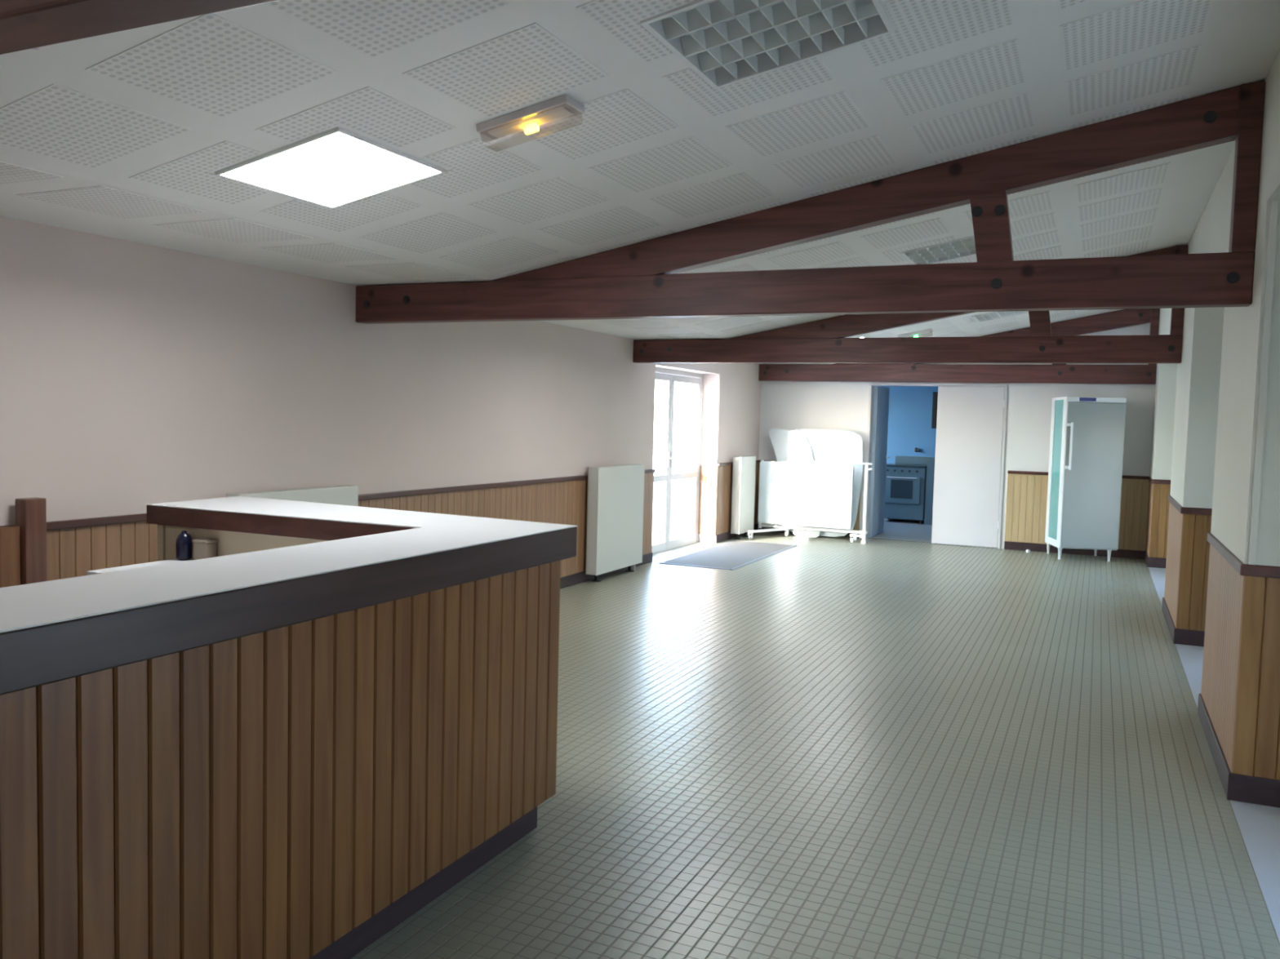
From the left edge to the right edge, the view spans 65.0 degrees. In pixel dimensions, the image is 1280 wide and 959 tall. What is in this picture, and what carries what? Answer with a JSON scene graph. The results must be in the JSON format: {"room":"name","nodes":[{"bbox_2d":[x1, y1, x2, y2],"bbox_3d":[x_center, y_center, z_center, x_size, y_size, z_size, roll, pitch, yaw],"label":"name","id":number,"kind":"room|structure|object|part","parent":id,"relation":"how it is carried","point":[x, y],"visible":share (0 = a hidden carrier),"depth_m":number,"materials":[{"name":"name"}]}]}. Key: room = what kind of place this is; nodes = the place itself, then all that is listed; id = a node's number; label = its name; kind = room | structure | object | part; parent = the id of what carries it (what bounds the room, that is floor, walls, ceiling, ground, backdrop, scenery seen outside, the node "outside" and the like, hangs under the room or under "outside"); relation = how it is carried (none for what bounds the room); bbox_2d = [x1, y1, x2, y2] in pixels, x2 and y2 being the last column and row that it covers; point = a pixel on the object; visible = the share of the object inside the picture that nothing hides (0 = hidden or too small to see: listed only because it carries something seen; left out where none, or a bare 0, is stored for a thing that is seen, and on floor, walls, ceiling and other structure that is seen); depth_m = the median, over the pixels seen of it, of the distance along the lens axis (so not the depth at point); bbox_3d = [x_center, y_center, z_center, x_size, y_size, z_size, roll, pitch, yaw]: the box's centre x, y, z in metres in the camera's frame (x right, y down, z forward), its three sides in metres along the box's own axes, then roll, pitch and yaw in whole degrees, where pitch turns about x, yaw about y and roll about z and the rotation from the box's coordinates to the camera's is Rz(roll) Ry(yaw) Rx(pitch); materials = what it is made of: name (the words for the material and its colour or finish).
{"room":"community hall","nodes":[
{"label":"community hall","id":0,"kind":"room"},
{"bbox_2d":[0,215,760,581],"bbox_3d":[-1.990,-0.024,6.163,0.316,2.395,16.740,3,4,24],"label":"wall","id":1,"kind":"structure","parent":0,"point":[134,375],"depth_m":5.63,"materials":[{"name":"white paint"}]},
{"bbox_2d":[0,497,47,587],"bbox_3d":[-2.836,0.647,3.872,0.069,1.090,1.115,3,4,24],"label":"wooden post","id":2,"kind":"object","parent":1,"relation":"attached to","point":[23,546],"visible":0.44,"depth_m":4.27,"materials":[{"name":"brown wood"}]},
{"bbox_3d":[-2.624,0.625,4.335,0.069,1.090,0.095,3,4,24],"label":"post","id":3,"kind":"part","parent":2,"relation":"part of","materials":[{"name":"brown wood"}]},
{"bbox_2d":[225,484,358,506],"bbox_3d":[-1.972,0.578,5.711,0.148,1.050,0.920,3,4,24],"label":"radiator","id":4,"kind":"object","parent":1,"relation":"attached to","point":[344,495],"visible":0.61,"depth_m":5.76,"materials":[{"name":"white metal"}]},
{"bbox_2d":[229,484,351,494],"bbox_3d":[-1.944,0.058,5.672,0.087,0.005,0.884,3,4,24],"label":"grille","id":5,"kind":"object","parent":4,"relation":"attached to","point":[344,488],"depth_m":5.70,"materials":[{"name":"white metal"}]},
{"bbox_2d":[0,469,655,530],"bbox_3d":[-2.592,0.203,4.484,0.034,0.036,13.170,3,4,24],"label":"trim","id":6,"kind":"structure","parent":1,"relation":"attached to","point":[66,524],"depth_m":6.54,"materials":[{"name":"brown wood"}]},
{"bbox_2d":[560,552,653,589],"bbox_3d":[-2.619,1.108,4.541,0.026,0.100,13.170,3,4,24],"label":"baseboard","id":7,"kind":"structure","parent":1,"relation":"attached to","point":[580,577],"depth_m":9.11,"materials":[{"name":"brown wood"}]},
{"bbox_2d":[585,463,644,582],"bbox_3d":[-0.241,0.392,9.489,0.148,1.050,1.000,3,4,24],"label":"radiator","id":8,"kind":"object","parent":1,"relation":"attached to","point":[615,493],"visible":1,"depth_m":9.31,"materials":[{"name":"white metal"}]},
{"bbox_3d":[-0.272,0.355,9.501,0.012,0.971,0.980,3,4,24],"label":"panel","id":9,"kind":"part","parent":8,"relation":"part of","materials":[{"name":"white metal"}]},
{"bbox_2d":[589,463,635,467],"bbox_3d":[-0.212,-0.127,9.450,0.087,0.005,0.964,3,4,24],"label":"grille","id":10,"kind":"object","parent":8,"relation":"attached to","point":[624,465],"depth_m":9.45,"materials":[{"name":"white metal"}]},
{"bbox_2d":[651,367,703,554],"bbox_3d":[0.325,-0.218,11.441,0.134,2.060,1.930,3,4,24],"label":"door","id":11,"kind":"structure","parent":1,"relation":"in","point":[670,376],"depth_m":11.53,"materials":[{"name":"white wood"}]},
{"bbox_3d":[0.324,-0.222,11.340,0.052,0.180,0.138,3,4,24],"label":"handle","id":12,"kind":"part","parent":11,"relation":"part of","materials":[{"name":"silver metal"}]},
{"bbox_3d":[0.400,-0.230,11.506,0.052,0.180,0.138,3,4,24],"label":"handle","id":13,"kind":"part","parent":11,"relation":"part of","materials":[{"name":"silver metal"}]},
{"bbox_2d":[714,524,758,542],"bbox_3d":[1.266,0.692,13.019,0.026,0.100,1.640,3,4,24],"label":"baseboard","id":14,"kind":"structure","parent":1,"relation":"attached to","point":[726,535],"depth_m":12.59,"materials":[{"name":"brown wood"}]},
{"bbox_2d":[716,459,760,466],"bbox_3d":[1.293,-0.213,12.963,0.034,0.036,1.640,3,4,24],"label":"trim","id":15,"kind":"structure","parent":1,"relation":"attached to","point":[758,460],"depth_m":12.45,"materials":[{"name":"brown wood"}]},
{"bbox_2d":[730,455,755,539],"bbox_3d":[1.310,0.226,12.872,0.148,1.050,0.590,3,4,24],"label":"radiator","id":16,"kind":"object","parent":1,"relation":"attached to","point":[744,473],"visible":0.98,"depth_m":12.69,"materials":[{"name":"white metal"}]},
{"bbox_3d":[1.279,0.189,12.884,0.012,0.971,0.570,3,4,24],"label":"panel","id":17,"kind":"part","parent":16,"relation":"part of","materials":[{"name":"white metal"}]},
{"bbox_3d":[1.372,0.192,12.841,0.012,0.975,0.590,3,4,24],"label":"panel","id":18,"kind":"part","parent":16,"relation":"part of","materials":[{"name":"white metal"}]},
{"bbox_2d":[0,0,1279,364],"bbox_3d":[0.544,-1.485,4.908,5.820,0.849,17.100,3,4,24],"label":"ceiling","id":19,"kind":"structure","parent":0,"point":[124,135],"depth_m":3.73,"materials":[{"name":"white tile"}]},
{"bbox_2d":[0,0,276,54],"bbox_3d":[-1.224,-1.138,1.604,4.776,0.919,0.114,3,4,24],"label":"roof truss","id":20,"kind":"object","parent":19,"relation":"attached to","point":[24,24],"visible":1,"depth_m":1.42,"materials":[{"name":"brown wood"}]},
{"bbox_2d":[214,126,445,208],"bbox_3d":[-1.130,-1.140,3.721,0.562,0.117,0.600,3,4,24],"label":"ceiling light panel","id":21,"kind":"object","parent":19,"relation":"attached to","point":[337,166],"visible":1,"depth_m":3.68,"materials":[{"name":"white paint"}]},
{"bbox_2d":[475,93,584,141],"bbox_3d":[-0.379,-1.221,3.461,0.359,0.137,0.130,3,4,24],"label":"emergency light","id":22,"kind":"object","parent":19,"relation":"attached to","point":[528,120],"visible":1,"depth_m":3.43,"materials":[{"name":"white plastic"}]},
{"bbox_2d":[640,0,895,89],"bbox_3d":[0.404,-1.415,3.043,0.615,0.206,0.618,3,4,24],"label":"light","id":23,"kind":"object","parent":19,"relation":"attached to","point":[725,42],"visible":0.91,"depth_m":3.12,"materials":[{"name":"white paint"}]},
{"bbox_3d":[0.203,-1.367,3.138,0.016,0.048,0.586,-9,-1,25],"label":"cross blade","id":24,"kind":"part","parent":23,"relation":"part of","materials":[{"name":"silver metal"}]},
{"bbox_3d":[0.269,-1.377,3.107,0.016,0.048,0.586,-9,-1,25],"label":"cross blade","id":25,"kind":"part","parent":23,"relation":"part of","materials":[{"name":"silver metal"}]},
{"bbox_3d":[0.336,-1.387,3.076,0.016,0.048,0.586,-9,-1,25],"label":"cross blade","id":26,"kind":"part","parent":23,"relation":"part of","materials":[{"name":"silver metal"}]},
{"bbox_3d":[0.402,-1.397,3.045,0.016,0.048,0.586,-9,-1,25],"label":"cross blade","id":27,"kind":"part","parent":23,"relation":"part of","materials":[{"name":"silver metal"}]},
{"bbox_3d":[0.468,-1.407,3.014,0.016,0.048,0.586,-9,-1,25],"label":"cross blade","id":28,"kind":"part","parent":23,"relation":"part of","materials":[{"name":"silver metal"}]},
{"bbox_3d":[0.534,-1.417,2.983,0.016,0.048,0.586,-9,-1,25],"label":"cross blade","id":29,"kind":"part","parent":23,"relation":"part of","materials":[{"name":"silver metal"}]},
{"bbox_3d":[0.601,-1.427,2.952,0.016,0.048,0.586,-9,-1,25],"label":"cross blade","id":30,"kind":"part","parent":23,"relation":"part of","materials":[{"name":"silver metal"}]},
{"bbox_2d":[355,81,1265,324],"bbox_3d":[0.441,-1.317,5.237,4.776,0.919,0.114,3,4,24],"label":"roof truss","id":31,"kind":"object","parent":19,"relation":"attached to","point":[638,280],"visible":1,"depth_m":4.78,"materials":[{"name":"brown wood"}]},
{"bbox_3d":[2.576,-1.313,4.263,0.087,0.697,0.105,3,4,24],"label":"post","id":32,"kind":"part","parent":31,"relation":"part of","materials":[{"name":"brown wood"}]},
{"bbox_2d":[632,244,1187,363],"bbox_3d":[2.131,-1.498,8.924,4.776,0.919,0.114,3,4,24],"label":"roof truss","id":33,"kind":"object","parent":19,"relation":"attached to","point":[823,340],"visible":0.63,"depth_m":8.80,"materials":[{"name":"brown wood"}]},
{"bbox_3d":[4.265,-1.494,7.951,0.087,0.697,0.105,3,4,24],"label":"post","id":34,"kind":"part","parent":33,"relation":"part of","materials":[{"name":"brown wood"}]},
{"bbox_2d":[897,328,933,337],"bbox_3d":[3.025,-1.584,11.033,0.359,0.137,0.130,3,4,24],"label":"emergency light","id":35,"kind":"object","parent":19,"relation":"attached to","point":[914,334],"visible":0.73,"depth_m":10.99,"materials":[{"name":"white plastic"}]},
{"bbox_2d":[900,235,976,264],"bbox_3d":[2.131,-1.600,6.812,0.615,0.206,0.618,3,4,24],"label":"light","id":36,"kind":"object","parent":19,"relation":"attached to","point":[966,246],"visible":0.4,"depth_m":6.88,"materials":[{"name":"silver metal"}]},
{"bbox_3d":[1.930,-1.553,6.907,0.016,0.048,0.586,-9,-1,25],"label":"cross blade","id":37,"kind":"part","parent":36,"relation":"part of","materials":[{"name":"silver metal"}]},
{"bbox_3d":[1.996,-1.563,6.876,0.016,0.048,0.586,-9,-1,25],"label":"cross blade","id":38,"kind":"part","parent":36,"relation":"part of","materials":[{"name":"silver metal"}]},
{"bbox_3d":[2.063,-1.573,6.845,0.016,0.048,0.586,-9,-1,25],"label":"cross blade","id":39,"kind":"part","parent":36,"relation":"part of","materials":[{"name":"silver metal"}]},
{"bbox_3d":[2.129,-1.583,6.814,0.016,0.048,0.586,-9,-1,25],"label":"cross blade","id":40,"kind":"part","parent":36,"relation":"part of","materials":[{"name":"silver metal"}]},
{"bbox_3d":[2.195,-1.593,6.783,0.016,0.048,0.586,-9,-1,25],"label":"cross blade","id":41,"kind":"part","parent":36,"relation":"part of","materials":[{"name":"silver metal"}]},
{"bbox_2d":[758,308,1159,384],"bbox_3d":[3.799,-1.677,12.566,4.776,0.919,0.114,3,4,24],"label":"roof truss","id":42,"kind":"object","parent":19,"relation":"attached to","point":[1055,373],"visible":0.76,"depth_m":12.19,"materials":[{"name":"brown wood"}]},
{"bbox_3d":[5.934,-1.673,11.593,0.087,0.697,0.105,3,4,24],"label":"post","id":43,"kind":"part","parent":42,"relation":"part of","materials":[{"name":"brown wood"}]},
{"bbox_2d":[971,311,1028,322],"bbox_3d":[3.825,-1.782,10.508,0.615,0.206,0.618,3,4,24],"label":"light","id":44,"kind":"object","parent":19,"relation":"attached to","point":[992,315],"visible":0.24,"depth_m":10.63,"materials":[{"name":"silver metal"}]},
{"bbox_2d":[351,518,1279,958],"bbox_3d":[0.785,1.187,6.745,5.156,0.151,20.000,3,4,24],"label":"floor","id":45,"kind":"structure","parent":0,"point":[820,747],"depth_m":4.27,"materials":[{"name":"grey tile"}]},
{"bbox_2d":[87,558,193,575],"bbox_3d":[-1.414,0.797,3.631,1.140,0.895,0.448,3,4,24],"label":"base cabinet","id":46,"kind":"object","parent":45,"relation":"on","point":[171,561],"visible":0.02,"depth_m":3.77,"materials":[{"name":"white laminate"}]},
{"bbox_2d":[0,496,577,958],"bbox_3d":[-1.777,0.750,2.552,1.810,1.100,3.690,3,4,24],"label":"bar counter","id":47,"kind":"object","parent":45,"relation":"on","point":[291,741],"depth_m":2.45,"materials":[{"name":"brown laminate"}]},
{"bbox_3d":[-1.910,0.684,4.239,0.034,1.021,0.269,3,4,24],"label":"panel","id":48,"kind":"part","parent":47,"relation":"part of","materials":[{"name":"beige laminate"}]},
{"bbox_2d":[175,530,192,559],"bbox_3d":[-1.802,0.259,3.971,0.062,0.114,0.061,3,4,24],"label":"bottle","id":49,"kind":"object","parent":47,"relation":"on","point":[184,544],"visible":0.99,"depth_m":3.95,"materials":[{"name":"glass"}]},
{"bbox_2d":[191,537,217,559],"bbox_3d":[-1.712,0.278,3.954,0.076,0.084,0.062,3,4,24],"label":"box","id":50,"kind":"object","parent":47,"relation":"on","point":[204,548],"visible":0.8,"depth_m":3.93,"materials":[{"name":"brown plastic"}]},
{"bbox_3d":[-1.711,0.241,3.952,0.076,0.012,0.062,3,4,24],"label":"lid","id":51,"kind":"part","parent":50,"relation":"part of","materials":[{"name":"brown plastic"}]},
{"bbox_3d":[-1.348,0.722,3.857,1.305,1.021,0.020,3,4,24],"label":"panel","id":52,"kind":"part","parent":47,"relation":"part of","materials":[{"name":"beige laminate"}]},
{"bbox_2d":[0,496,577,633],"bbox_3d":[-1.762,0.203,2.519,1.810,0.004,3.690,3,4,24],"label":"countertop","id":53,"kind":"structure","parent":47,"relation":"on","point":[22,606],"depth_m":2.63,"materials":[{"name":"white laminate"}]},
{"bbox_2d":[658,540,796,570],"bbox_3d":[1.050,0.833,11.314,0.820,0.010,2.350,3,4,24],"label":"door mat","id":54,"kind":"object","parent":45,"relation":"on","point":[732,555],"visible":1,"depth_m":11.11,"materials":[{"name":"grey rubber"}]},
{"bbox_2d":[768,428,821,537],"bbox_3d":[2.049,0.040,13.295,0.794,1.409,0.138,3,4,27],"label":"tabletop","id":55,"kind":"object","parent":45,"relation":"on","point":[787,445],"visible":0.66,"depth_m":13.31,"materials":[{"name":"white"}]},
{"bbox_2d":[747,459,872,544],"bbox_3d":[2.171,0.262,12.901,1.514,1.020,0.635,2,4,8],"label":"table","id":56,"kind":"object","parent":45,"relation":"on","point":[793,493],"visible":1,"depth_m":12.87,"materials":[{"name":"white plastic"}]},
{"bbox_3d":[1.593,0.189,13.184,0.035,0.900,0.035,3,4,24],"label":"post","id":57,"kind":"part","parent":56,"relation":"part of","materials":[{"name":"white paint"}]},
{"bbox_3d":[2.406,-0.217,12.717,1.060,0.024,0.023,3,4,24],"label":"rail","id":58,"kind":"part","parent":56,"relation":"part of","materials":[{"name":"white paint"}]},
{"bbox_3d":[2.818,0.279,12.557,0.040,0.980,0.040,3,4,24],"label":"post","id":59,"kind":"part","parent":56,"relation":"part of","materials":[{"name":"white metal"}]},
{"bbox_2d":[786,428,862,537],"bbox_3d":[2.381,0.040,13.213,1.078,1.398,0.129,3,4,24],"label":"tabletop","id":60,"kind":"object","parent":45,"relation":"on","point":[826,445],"visible":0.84,"depth_m":13.11,"materials":[{"name":"white plastic"}]},
{"bbox_2d":[884,455,932,524],"bbox_3d":[4.129,0.151,15.626,0.680,1.010,0.684,3,4,24],"label":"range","id":61,"kind":"object","parent":45,"relation":"on","point":[905,484],"visible":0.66,"depth_m":15.36,"materials":[{"name":"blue metal"}]},
{"bbox_3d":[3.991,-0.029,15.314,0.450,0.020,0.019,3,4,24],"label":"handle","id":62,"kind":"part","parent":61,"relation":"part of","materials":[{"name":"silver metal"}]},
{"bbox_3d":[4.005,0.154,15.365,0.550,0.430,0.028,3,4,24],"label":"oven door","id":63,"kind":"part","parent":61,"relation":"part of","materials":[{"name":"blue metal"}]},
{"bbox_2d":[886,463,926,467],"bbox_3d":[4.144,-0.217,15.614,0.680,0.024,0.630,3,4,24],"label":"cooktop","id":64,"kind":"object","parent":61,"relation":"in","point":[888,465],"depth_m":15.41,"materials":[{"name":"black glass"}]},
{"bbox_2d":[924,457,934,524],"bbox_3d":[4.803,0.188,15.340,0.775,1.005,0.645,3,4,24],"label":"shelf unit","id":65,"kind":"object","parent":45,"relation":"on","point":[931,461],"visible":0.27,"depth_m":15.20,"materials":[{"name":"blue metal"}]},
{"bbox_2d":[1044,396,1126,561],"bbox_3d":[5.181,-0.013,11.699,0.640,1.870,0.680,2,4,7],"label":"fridge","id":66,"kind":"object","parent":45,"relation":"on","point":[1086,455],"visible":1,"depth_m":11.42,"materials":[{"name":"white metal"}]},
{"bbox_3d":[4.908,0.827,12.066,0.060,0.134,0.060,2,4,7],"label":"leg","id":67,"kind":"part","parent":66,"relation":"part of","materials":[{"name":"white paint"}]},
{"bbox_3d":[4.884,-0.117,11.763,0.012,1.625,0.360,2,4,7],"label":"glass","id":68,"kind":"part","parent":66,"relation":"part of","materials":[{"name":"teal glass"}]},
{"bbox_3d":[4.845,0.854,11.591,0.060,0.134,0.060,2,4,7],"label":"leg","id":69,"kind":"part","parent":66,"relation":"part of","materials":[{"name":"white paint"}]},
{"bbox_3d":[4.872,-0.379,11.399,0.056,0.540,0.048,2,4,7],"label":"handle","id":70,"kind":"part","parent":66,"relation":"part of","materials":[{"name":"white"}]},
{"bbox_3d":[5.073,-0.908,11.377,0.180,0.039,0.004,2,4,7],"label":"name plate","id":71,"kind":"part","parent":66,"relation":"part of","materials":[{"name":"blue plastic"}]},
{"bbox_3d":[5.170,-0.904,11.386,0.640,0.055,0.039,2,4,7],"label":"header panel","id":72,"kind":"part","parent":66,"relation":"part of","materials":[{"name":"white metal"}]},
{"bbox_3d":[5.380,0.873,11.521,0.060,0.134,0.060,2,4,7],"label":"leg","id":73,"kind":"part","parent":66,"relation":"part of","materials":[{"name":"white paint"}]},
{"bbox_2d":[869,386,937,520],"bbox_3d":[4.424,-0.606,15.918,4.000,2.700,0.150,3,4,24],"label":"wall","id":74,"kind":"structure","parent":0,"point":[910,407],"depth_m":15.89,"materials":[{"name":"blue paint"}]},
{"bbox_2d":[894,455,932,465],"bbox_3d":[4.324,-0.303,15.866,0.570,0.124,0.045,3,4,24],"label":"backsplash","id":75,"kind":"structure","parent":74,"relation":"attached to","point":[899,460],"depth_m":15.86,"materials":[{"name":"grey metal"}]},
{"bbox_2d":[931,391,937,428],"bbox_3d":[4.895,-1.053,15.402,0.760,0.560,0.354,3,4,24],"label":"upper cabinet","id":76,"kind":"object","parent":74,"relation":"attached to","point":[935,402],"visible":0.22,"depth_m":15.40,"materials":[{"name":"brown glass"}]},
{"bbox_2d":[757,317,1155,551],"bbox_3d":[4.038,-0.768,12.660,5.820,3.400,0.176,3,4,24],"label":"wall","id":77,"kind":"structure","parent":0,"point":[791,406],"depth_m":12.29,"materials":[{"name":"white paint"}]},
{"bbox_2d":[758,526,858,538],"bbox_3d":[2.249,0.691,13.457,1.370,0.100,0.026,3,4,24],"label":"baseboard","id":78,"kind":"structure","parent":77,"relation":"attached to","point":[847,535],"depth_m":13.59,"materials":[{"name":"brown wood"}]},
{"bbox_2d":[866,382,1007,548],"bbox_3d":[3.921,-0.219,13.182,1.690,2.035,0.993,3,4,24],"label":"door","id":79,"kind":"structure","parent":77,"relation":"in","point":[971,423],"depth_m":12.61,"materials":[{"name":"white wood"}]},
{"bbox_2d":[1004,541,1145,559],"bbox_3d":[5.219,0.850,12.104,1.566,0.100,0.026,3,4,24],"label":"baseboard","id":80,"kind":"structure","parent":77,"relation":"attached to","point":[1125,553],"depth_m":12.09,"materials":[{"name":"brown wood"}]},
{"bbox_2d":[1007,470,1148,479],"bbox_3d":[5.241,-0.055,12.045,1.566,0.036,0.034,3,4,24],"label":"trim","id":81,"kind":"structure","parent":77,"relation":"attached to","point":[1008,471],"depth_m":12.19,"materials":[{"name":"brown wood"}]},
{"bbox_2d":[1144,308,1177,568],"bbox_3d":[6.104,-0.553,11.229,0.658,3.152,0.754,3,4,24],"label":"pillar","id":82,"kind":"structure","parent":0,"point":[1155,554],"depth_m":11.03,"materials":[{"name":"beige paint"}]},
{"bbox_3d":[6.044,0.018,11.285,0.558,0.047,0.754,3,4,24],"label":"chair rail","id":83,"kind":"part","parent":82,"relation":"part of","materials":[{"name":"brown wood"}]},
{"bbox_2d":[1161,218,1224,647],"bbox_3d":[4.423,-0.373,7.562,0.658,3.152,1.478,3,4,24],"label":"pillar","id":84,"kind":"structure","parent":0,"point":[1190,498],"depth_m":7.05,"materials":[{"name":"beige paint"}]},
{"bbox_3d":[4.363,0.198,7.617,0.558,0.047,1.478,3,4,24],"label":"chair rail","id":85,"kind":"part","parent":84,"relation":"part of","materials":[{"name":"brown wood"}]},
{"bbox_2d":[1148,567,1279,943],"bbox_3d":[2.788,1.403,4.044,0.744,0.152,16.740,3,4,24],"label":"floor","id":86,"kind":"structure","parent":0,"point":[1259,825],"depth_m":3.83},
{"bbox_2d":[1161,48,1279,334],"bbox_3d":[2.833,-0.317,3.939,0.744,3.500,16.740,3,4,24],"label":"wall","id":87,"kind":"structure","parent":0,"point":[1214,228],"depth_m":5.43,"materials":[{"name":"beige paint"}]},
{"bbox_2d":[1197,57,1279,808],"bbox_3d":[3.027,-0.223,4.515,0.658,3.152,1.388,3,4,24],"label":"pillar","id":88,"kind":"structure","parent":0,"point":[1238,707],"depth_m":4.08,"materials":[{"name":"beige paint"}]},
{"bbox_3d":[2.967,0.348,4.570,0.558,0.047,1.388,3,4,24],"label":"chair rail","id":89,"kind":"part","parent":88,"relation":"part of","materials":[{"name":"brown wood"}]},
{"label":"outside","id":90,"kind":"structure","parent":0,"visible":0},
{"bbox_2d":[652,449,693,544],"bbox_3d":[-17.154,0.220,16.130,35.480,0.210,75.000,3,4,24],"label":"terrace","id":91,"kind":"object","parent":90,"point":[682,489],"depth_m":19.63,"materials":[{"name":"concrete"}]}
]}

